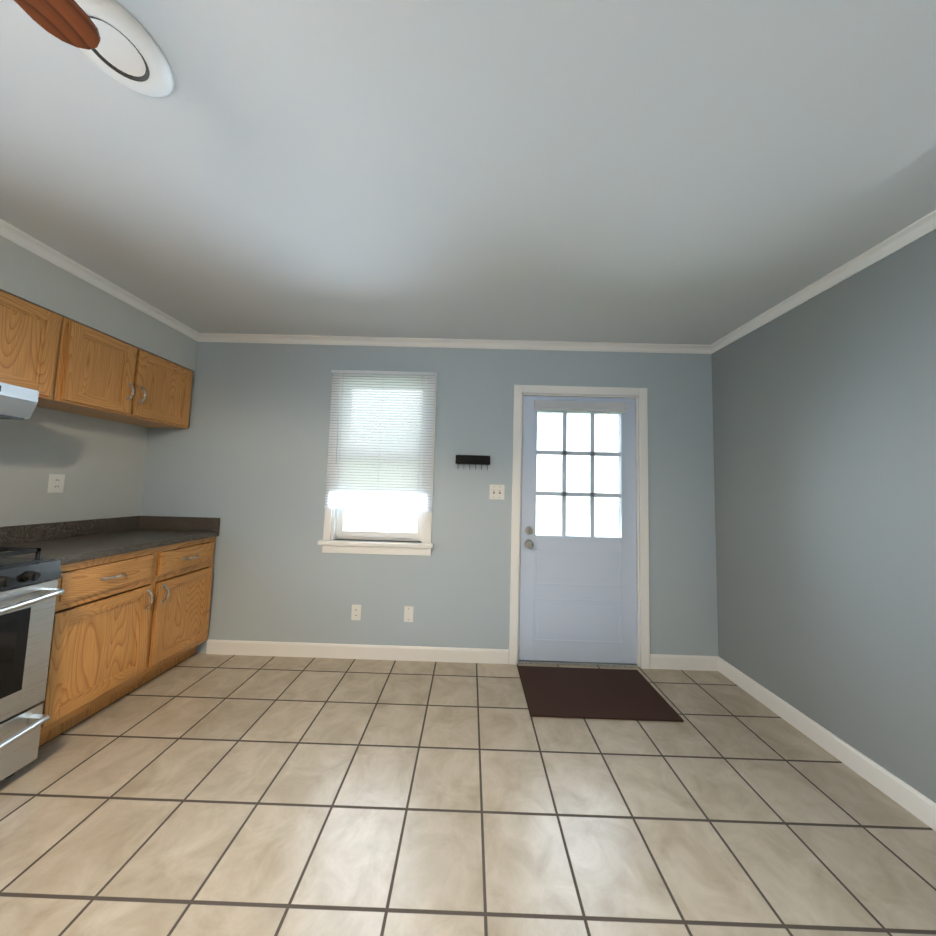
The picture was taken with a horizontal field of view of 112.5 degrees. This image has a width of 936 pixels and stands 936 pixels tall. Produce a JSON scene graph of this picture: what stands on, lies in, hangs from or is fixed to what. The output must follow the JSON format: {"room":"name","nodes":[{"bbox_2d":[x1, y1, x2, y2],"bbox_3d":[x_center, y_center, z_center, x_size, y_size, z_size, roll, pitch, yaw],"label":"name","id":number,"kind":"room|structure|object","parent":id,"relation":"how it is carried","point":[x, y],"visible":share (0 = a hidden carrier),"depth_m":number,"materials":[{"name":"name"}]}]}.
{"room":"kitchen","nodes":[
{"label":"kitchen","id":0,"kind":"room"},
{"bbox_2d":[0,406,147,526],"bbox_3d":[-2.642,-0.026,-0.188,0.150,2.470,5.586,2,-4,1],"label":"wall","id":1,"kind":"structure","parent":0,"point":[99,463],"depth_m":2.00,"materials":[{"name":"paint"}]},
{"bbox_2d":[0,290,62,399],"bbox_3d":[-2.344,-0.628,1.219,0.381,0.463,0.936,2,-4,1],"label":"upper cabinet","id":2,"kind":"object","parent":1,"relation":"attached to","point":[30,333],"visible":0.98,"depth_m":1.56,"materials":[{"name":"brown wood"}]},
{"bbox_2d":[0,382,38,419],"bbox_3d":[-2.295,-0.324,1.112,0.499,0.150,0.752,2,-4,1],"label":"range hood","id":3,"kind":"object","parent":2,"relation":"attached to","point":[18,403],"visible":1,"depth_m":1.43,"materials":[{"name":"silver metal"}]},
{"bbox_2d":[47,474,64,492],"bbox_3d":[-2.545,0.096,1.935,0.008,0.114,0.070,2,-4,1],"label":"outlet","id":4,"kind":"object","parent":1,"relation":"attached to","point":[56,483],"visible":1,"depth_m":1.93,"materials":[{"name":"white plastic"}]},
{"bbox_2d":[36,317,192,428],"bbox_3d":[-2.338,-0.571,2.089,0.381,0.463,0.801,2,-4,1],"label":"upper cabinet","id":5,"kind":"object","parent":1,"relation":"attached to","point":[100,375],"visible":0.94,"depth_m":1.97,"materials":[{"name":"brown wood"}]},
{"bbox_2d":[140,342,717,667],"bbox_3d":[-0.248,0.218,2.502,4.600,2.470,0.150,2,-4,1],"label":"wall","id":6,"kind":"structure","parent":0,"point":[243,457],"depth_m":2.43,"materials":[{"name":"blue paint"}]},
{"bbox_2d":[351,605,360,619],"bbox_3d":[-0.847,1.095,2.368,0.070,0.114,0.008,2,-4,1],"label":"electrical outlet","id":7,"kind":"object","parent":6,"relation":"attached to","point":[356,613],"visible":1,"depth_m":2.37,"materials":[{"name":"white plastic"}]},
{"bbox_2d":[206,639,508,663],"bbox_3d":[-0.832,1.379,2.348,2.270,0.100,0.014,2,-4,1],"label":"baseboard","id":8,"kind":"structure","parent":6,"relation":"attached to","point":[221,647],"depth_m":2.34,"materials":[{"name":"white wood"}]},
{"bbox_2d":[318,373,436,555],"bbox_3d":[-0.681,-0.048,2.498,0.871,1.425,0.200,2,-4,1],"label":"window","id":9,"kind":"structure","parent":6,"relation":"in","point":[340,544],"depth_m":2.42,"materials":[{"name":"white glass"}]},
{"bbox_2d":[324,370,435,510],"bbox_3d":[-0.677,-0.220,2.423,0.816,1.080,0.036,2,-4,1],"label":"window blind","id":10,"kind":"object","parent":9,"relation":"attached to","point":[385,469],"visible":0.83,"depth_m":2.42,"materials":[{"name":"white plastic"}]},
{"bbox_2d":[404,606,413,621],"bbox_3d":[-0.448,1.106,2.365,0.070,0.114,0.006,2,-4,1],"label":"electrical outlet","id":11,"kind":"object","parent":6,"relation":"attached to","point":[408,613],"visible":1,"depth_m":2.36,"materials":[{"name":"white plastic"}]},
{"bbox_2d":[200,333,707,353],"bbox_3d":[-0.126,-0.990,2.484,3.990,0.055,0.042,2,-4,1],"label":"crown molding","id":12,"kind":"structure","parent":6,"relation":"attached to","point":[204,337],"depth_m":2.49,"materials":[{"name":"white wood"}]},
{"bbox_2d":[455,455,489,469],"bbox_3d":[0.037,-0.042,2.418,0.268,0.111,0.042,2,-4,1],"label":"hanger","id":13,"kind":"object","parent":6,"relation":"attached to","point":[481,460],"visible":1,"depth_m":2.44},
{"bbox_2d":[489,484,504,499],"bbox_3d":[0.224,0.185,2.415,0.116,0.114,0.018,2,-4,1],"label":"switch plate","id":14,"kind":"object","parent":6,"relation":"attached to","point":[496,491],"visible":1,"depth_m":2.42,"materials":[{"name":"white plastic"}]},
{"bbox_2d":[519,396,636,663],"bbox_3d":[0.855,0.448,2.404,0.890,2.029,0.119,2,-4,1],"label":"back door","id":15,"kind":"structure","parent":6,"relation":"in","point":[578,599],"depth_m":2.40,"materials":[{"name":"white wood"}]},
{"bbox_2d":[509,385,649,668],"bbox_3d":[0.856,0.422,2.472,1.044,2.122,0.168,2,-4,1],"label":"door frame","id":16,"kind":"structure","parent":6,"relation":"attached to","point":[642,581],"depth_m":2.40,"materials":[{"name":"white wood"}]},
{"bbox_2d":[650,654,717,670],"bbox_3d":[1.590,1.446,2.326,0.475,0.100,0.014,2,-4,1],"label":"baseboard","id":17,"kind":"structure","parent":6,"relation":"attached to","point":[657,661],"depth_m":2.32,"materials":[{"name":"white wood"}]},
{"bbox_2d":[0,653,935,935],"bbox_3d":[-0.380,1.330,-0.294,4.750,0.120,5.586,2,-4,1],"label":"floor","id":18,"kind":"structure","parent":0,"point":[216,795],"depth_m":1.23,"materials":[{"name":"tile"}]},
{"bbox_2d":[0,547,64,780],"bbox_3d":[-2.175,0.697,1.044,0.742,1.215,0.760,2,-4,1],"label":"range","id":19,"kind":"object","parent":18,"relation":"on","point":[30,591],"visible":1,"depth_m":1.33,"materials":[{"name":"silver metal"}]},
{"bbox_2d":[39,536,215,746],"bbox_3d":[-2.238,0.922,1.905,0.666,0.876,0.972,2,-4,1],"label":"base cabinet","id":20,"kind":"object","parent":18,"relation":"on","point":[124,624],"visible":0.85,"depth_m":1.77,"materials":[{"name":"brown wood"}]},
{"bbox_2d":[0,516,219,564],"bbox_3d":[-2.240,0.414,1.937,0.633,0.137,0.976,2,-4,1],"label":"countertop","id":21,"kind":"structure","parent":20,"relation":"on","point":[67,542],"depth_m":1.96,"materials":[{"name":"laminate"}]},
{"bbox_2d":[517,666,683,721],"bbox_3d":[0.796,1.449,2.037,0.875,0.011,0.500,2,-4,1],"label":"door mat","id":22,"kind":"object","parent":18,"relation":"on","point":[592,693],"visible":0.98,"depth_m":1.98,"materials":[{"name":"fabric"}]},
{"bbox_2d":[0,0,935,344],"bbox_3d":[-0.307,-1.244,-0.125,4.750,0.100,5.586,2,-4,1],"label":"ceiling","id":23,"kind":"structure","parent":0,"point":[702,172],"depth_m":1.12,"materials":[{"name":"paint"}]},
{"bbox_2d":[14,0,100,49],"bbox_3d":[-0.888,-0.890,0.169,1.040,0.599,1.031,2,-4,1],"label":"ceiling fan","id":24,"kind":"object","parent":23,"relation":"hanging from","point":[70,22],"visible":1,"depth_m":0.64,"materials":[{"name":"brown wood"}]},
{"bbox_2d":[0,236,197,370],"bbox_3d":[-2.369,-1.101,-0.119,0.335,0.300,5.286,2,-4,1],"label":"soffit","id":25,"kind":"structure","parent":23,"relation":"attached to","point":[30,277],"depth_m":1.79,"materials":[{"name":"paint"}]},
{"bbox_2d":[0,219,199,341],"bbox_3d":[-2.177,-1.218,-0.113,0.042,0.055,5.286,2,-4,1],"label":"crown molding","id":26,"kind":"structure","parent":25,"relation":"attached to","point":[7,231],"depth_m":1.77,"materials":[{"name":"white wood"}]},
{"bbox_2d":[74,0,174,97],"bbox_3d":[-0.953,-1.138,0.847,0.230,0.020,0.230,2,-4,1],"label":"ceiling medallion","id":27,"kind":"object","parent":23,"relation":"in","point":[127,52],"visible":0.79,"depth_m":0.85,"materials":[{"name":"white plastic"}]},
{"bbox_2d":[711,229,935,802],"bbox_3d":[1.955,0.097,-0.305,0.150,2.470,5.436,2,-4,1],"label":"wall","id":28,"kind":"structure","parent":0,"point":[824,424],"depth_m":1.58,"materials":[{"name":"paint"}]},
{"bbox_2d":[708,210,935,353],"bbox_3d":[1.893,-1.106,-0.151,0.042,0.055,5.286,2,-4,1],"label":"crown molding","id":29,"kind":"structure","parent":28,"relation":"attached to","point":[917,229],"depth_m":1.60,"materials":[{"name":"white wood"}]},
{"bbox_2d":[718,656,935,830],"bbox_3d":[1.840,1.281,-0.307,0.014,0.100,5.286,2,-4,1],"label":"baseboard","id":30,"kind":"structure","parent":28,"relation":"attached to","point":[914,802],"depth_m":1.54,"materials":[{"name":"white wood"}]},
{"label":"outside","id":31,"kind":"structure","parent":0,"visible":0},
{"bbox_2d":[343,390,618,536],"bbox_3d":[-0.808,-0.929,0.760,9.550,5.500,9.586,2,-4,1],"label":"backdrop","id":32,"kind":"structure","parent":31,"point":[549,474],"depth_m":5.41,"materials":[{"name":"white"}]}
]}

